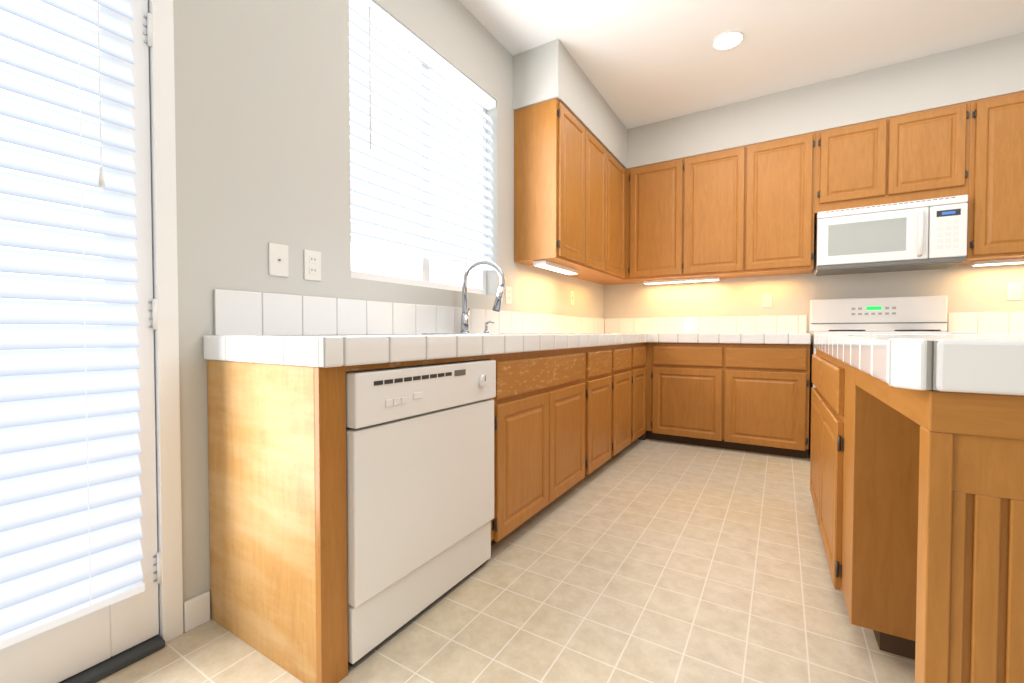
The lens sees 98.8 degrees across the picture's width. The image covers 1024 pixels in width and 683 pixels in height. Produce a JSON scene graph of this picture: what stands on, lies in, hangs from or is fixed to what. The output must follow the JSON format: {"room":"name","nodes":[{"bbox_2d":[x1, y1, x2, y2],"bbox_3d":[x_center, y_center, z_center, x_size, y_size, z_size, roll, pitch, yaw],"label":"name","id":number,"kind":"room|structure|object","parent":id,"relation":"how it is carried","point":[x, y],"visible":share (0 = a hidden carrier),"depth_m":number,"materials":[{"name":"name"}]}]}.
{"room":"kitchen","nodes":[
{"label":"kitchen","id":0,"kind":"room"},
{"bbox_2d":[95,439,914,682],"bbox_3d":[1.524,0.983,-0.234,6.300,0.100,7.860,1,1,32],"label":"floor","id":1,"kind":"structure","parent":0,"point":[668,561],"depth_m":1.49,"materials":[{"name":"tile"}]},
{"bbox_2d":[346,360,495,666],"bbox_3d":[-0.482,0.478,1.601,0.610,0.806,0.670,1,1,32],"label":"dishwasher","id":2,"kind":"object","parent":1,"relation":"on","point":[420,438],"visible":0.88,"depth_m":1.36,"materials":[{"name":"white"}]},
{"bbox_2d":[207,343,645,682],"bbox_3d":[0.088,0.453,2.574,0.596,0.839,3.096,1,1,32],"label":"base cabinet","id":3,"kind":"object","parent":1,"relation":"on","point":[277,433],"visible":0.88,"depth_m":1.30,"materials":[{"name":"brown wood"}]},
{"bbox_2d":[203,289,810,367],"bbox_3d":[0.724,-0.080,2.505,1.742,0.227,3.688,1,1,32],"label":"countertop","id":4,"kind":"structure","parent":3,"relation":"on","point":[325,332],"depth_m":1.82,"materials":[{"name":"tile"}]},
{"bbox_2d":[460,260,504,332],"bbox_3d":[-0.141,-0.246,2.457,0.229,0.408,0.247,1,1,32],"label":"faucet","id":5,"kind":"object","parent":4,"relation":"on","point":[497,304],"visible":0.95,"depth_m":2.40,"materials":[{"name":"silver metal"}]},
{"bbox_2d":[422,333,573,334],"bbox_3d":[-0.036,0.054,2.307,0.434,0.194,0.794,1,1,32],"label":"sink","id":6,"kind":"object","parent":4,"relation":"in","point":[422,333],"visible":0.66,"depth_m":1.99,"materials":[{"name":"white ceramic"}]},
{"bbox_2d":[638,342,809,458],"bbox_3d":[1.533,0.425,3.832,1.739,0.839,0.596,1,1,32],"label":"base cabinet","id":7,"kind":"object","parent":1,"relation":"on","point":[744,397],"visible":0.8,"depth_m":3.39,"materials":[{"name":"brown wood"}]},
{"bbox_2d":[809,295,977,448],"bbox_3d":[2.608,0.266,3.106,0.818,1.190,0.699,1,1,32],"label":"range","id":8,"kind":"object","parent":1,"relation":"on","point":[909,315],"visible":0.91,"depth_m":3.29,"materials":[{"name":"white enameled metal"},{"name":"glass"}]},
{"bbox_2d":[810,334,1023,682],"bbox_3d":[1.547,0.442,1.274,1.032,0.918,2.026,1,1,32],"label":"kitchen island","id":9,"kind":"object","parent":1,"relation":"on","point":[917,449],"visible":1,"depth_m":0.67,"materials":[{"name":"brown wood"}]},
{"bbox_2d":[173,0,1023,629],"bbox_3d":[1.524,-0.461,-0.266,6.300,2.790,7.860,1,1,32],"label":"wall","id":10,"kind":"structure","parent":0,"point":[262,87],"depth_m":1.68,"materials":[{"name":"grey paint"}]},
{"bbox_2d":[59,0,183,682],"bbox_3d":[-1.330,-0.141,0.928,0.175,2.098,1.014,1,1,32],"label":"door frame","id":11,"kind":"structure","parent":10,"relation":"in","point":[161,54],"depth_m":1.30,"materials":[{"name":"white wood"}]},
{"bbox_2d":[0,0,161,682],"bbox_3d":[-1.295,-0.123,0.922,0.061,2.010,0.902,1,1,32],"label":"patio door","id":12,"kind":"structure","parent":11,"relation":"attached to","point":[57,654],"depth_m":1.24,"materials":[{"name":"white paint"}]},
{"bbox_2d":[0,0,144,649],"bbox_3d":[-1.256,-0.205,0.885,0.065,1.842,0.805,1,1,32],"label":"door blind","id":13,"kind":"object","parent":12,"relation":"attached to","point":[71,532],"depth_m":1.11,"materials":[{"name":"white plastic"}]},
{"bbox_2d":[183,591,209,632],"bbox_3d":[-1.990,0.886,-0.238,0.014,0.095,3.878,1,1,32],"label":"baseboard","id":14,"kind":"structure","parent":10,"relation":"attached to","point":[196,610],"depth_m":1.38,"materials":[{"name":"white wood"}]},
{"bbox_2d":[269,242,288,276],"bbox_3d":[-0.848,-0.297,1.597,0.012,0.116,0.072,1,1,32],"label":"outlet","id":15,"kind":"object","parent":10,"relation":"attached to","point":[278,253],"visible":1,"depth_m":1.59,"materials":[{"name":"white plastic"}]},
{"bbox_2d":[304,249,320,280],"bbox_3d":[-0.778,-0.297,1.714,0.008,0.116,0.072,1,1,32],"label":"outlet","id":16,"kind":"object","parent":10,"relation":"attached to","point":[312,259],"visible":1,"depth_m":1.71,"materials":[{"name":"white plastic"}]},
{"bbox_2d":[349,6,485,294],"bbox_3d":[-0.484,-0.909,2.397,0.050,1.250,1.130,1,1,32],"label":"window","id":17,"kind":"structure","parent":10,"relation":"in","point":[367,262],"depth_m":2.32,"materials":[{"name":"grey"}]},
{"bbox_2d":[349,0,495,270],"bbox_3d":[-0.416,-0.989,2.354,0.076,1.082,1.118,1,1,32],"label":"window blind","id":18,"kind":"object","parent":10,"relation":"in","point":[370,10],"depth_m":2.23,"materials":[{"name":"white plastic"}]},
{"bbox_2d":[505,286,510,303],"bbox_3d":[-0.023,-0.311,2.942,0.008,0.116,0.072,1,1,32],"label":"outlet","id":19,"kind":"object","parent":10,"relation":"attached to","point":[507,289],"visible":1,"depth_m":2.93,"materials":[{"name":"white plastic"}]},
{"bbox_2d":[514,98,625,281],"bbox_3d":[0.536,-1.052,3.519,0.337,1.052,1.447,1,1,32],"label":"upper cabinet","id":20,"kind":"object","parent":10,"relation":"attached to","point":[570,191],"visible":1,"depth_m":2.98,"materials":[{"name":"brown wood"}]},
{"bbox_2d":[570,291,573,304],"bbox_3d":[0.530,-0.380,3.834,0.014,0.116,0.072,1,1,32],"label":"switch","id":21,"kind":"object","parent":10,"relation":"attached to","point":[571,292],"visible":1,"depth_m":3.83,"materials":[{"name":"white plastic"}]},
{"bbox_2d":[762,293,771,306],"bbox_3d":[2.187,-0.354,3.761,0.072,0.116,0.008,1,1,32],"label":"outlet","id":22,"kind":"object","parent":10,"relation":"attached to","point":[766,298],"visible":1,"depth_m":3.76,"materials":[{"name":"white plastic"}]},
{"bbox_2d":[594,91,1023,284],"bbox_3d":[2.312,-1.053,3.466,3.418,1.048,0.352,1,1,32],"label":"upper cabinet","id":23,"kind":"object","parent":10,"relation":"attached to","point":[751,210],"visible":0.97,"depth_m":3.31,"materials":[{"name":"brown wood"}]},
{"bbox_2d":[814,195,967,275],"bbox_3d":[2.692,-0.741,3.189,0.798,0.431,0.434,1,1,32],"label":"microwave","id":24,"kind":"object","parent":23,"relation":"attached to","point":[927,234],"visible":1,"depth_m":3.03,"materials":[{"name":"white plastic"}]},
{"bbox_2d":[948,311,1023,334],"bbox_3d":[3.345,-0.084,2.696,0.828,0.227,0.618,1,1,32],"label":"backsplash","id":25,"kind":"structure","parent":10,"relation":"attached to","point":[997,323],"depth_m":3.06,"materials":[{"name":"tile"}]},
{"bbox_2d":[1007,283,1021,299],"bbox_3d":[3.432,-0.342,2.996,0.072,0.116,0.008,1,1,32],"label":"outlet","id":26,"kind":"object","parent":10,"relation":"attached to","point":[1014,290],"visible":1,"depth_m":2.99,"materials":[{"name":"white plastic"}]},
{"bbox_2d":[458,0,1023,128],"bbox_3d":[1.524,-1.906,-0.297,6.300,0.100,7.860,1,1,32],"label":"ceiling","id":27,"kind":"structure","parent":0,"point":[651,61],"depth_m":2.76,"materials":[{"name":"white paint"}]},
{"bbox_2d":[712,30,743,49],"bbox_3d":[1.377,-1.919,2.798,0.182,0.012,0.182,1,1,32],"label":"recessed light","id":28,"kind":"object","parent":27,"relation":"in","point":[730,39],"visible":1,"depth_m":2.79,"materials":[{"name":"white glass"}]},
{"bbox_2d":[513,32,1023,168],"bbox_3d":[3.032,-1.730,2.161,6.000,0.358,1.800,1,1,32],"label":"ceiling soffit","id":29,"kind":"structure","parent":27,"relation":"attached to","point":[992,68],"depth_m":3.14,"materials":[{"name":"white paint"}]}
]}

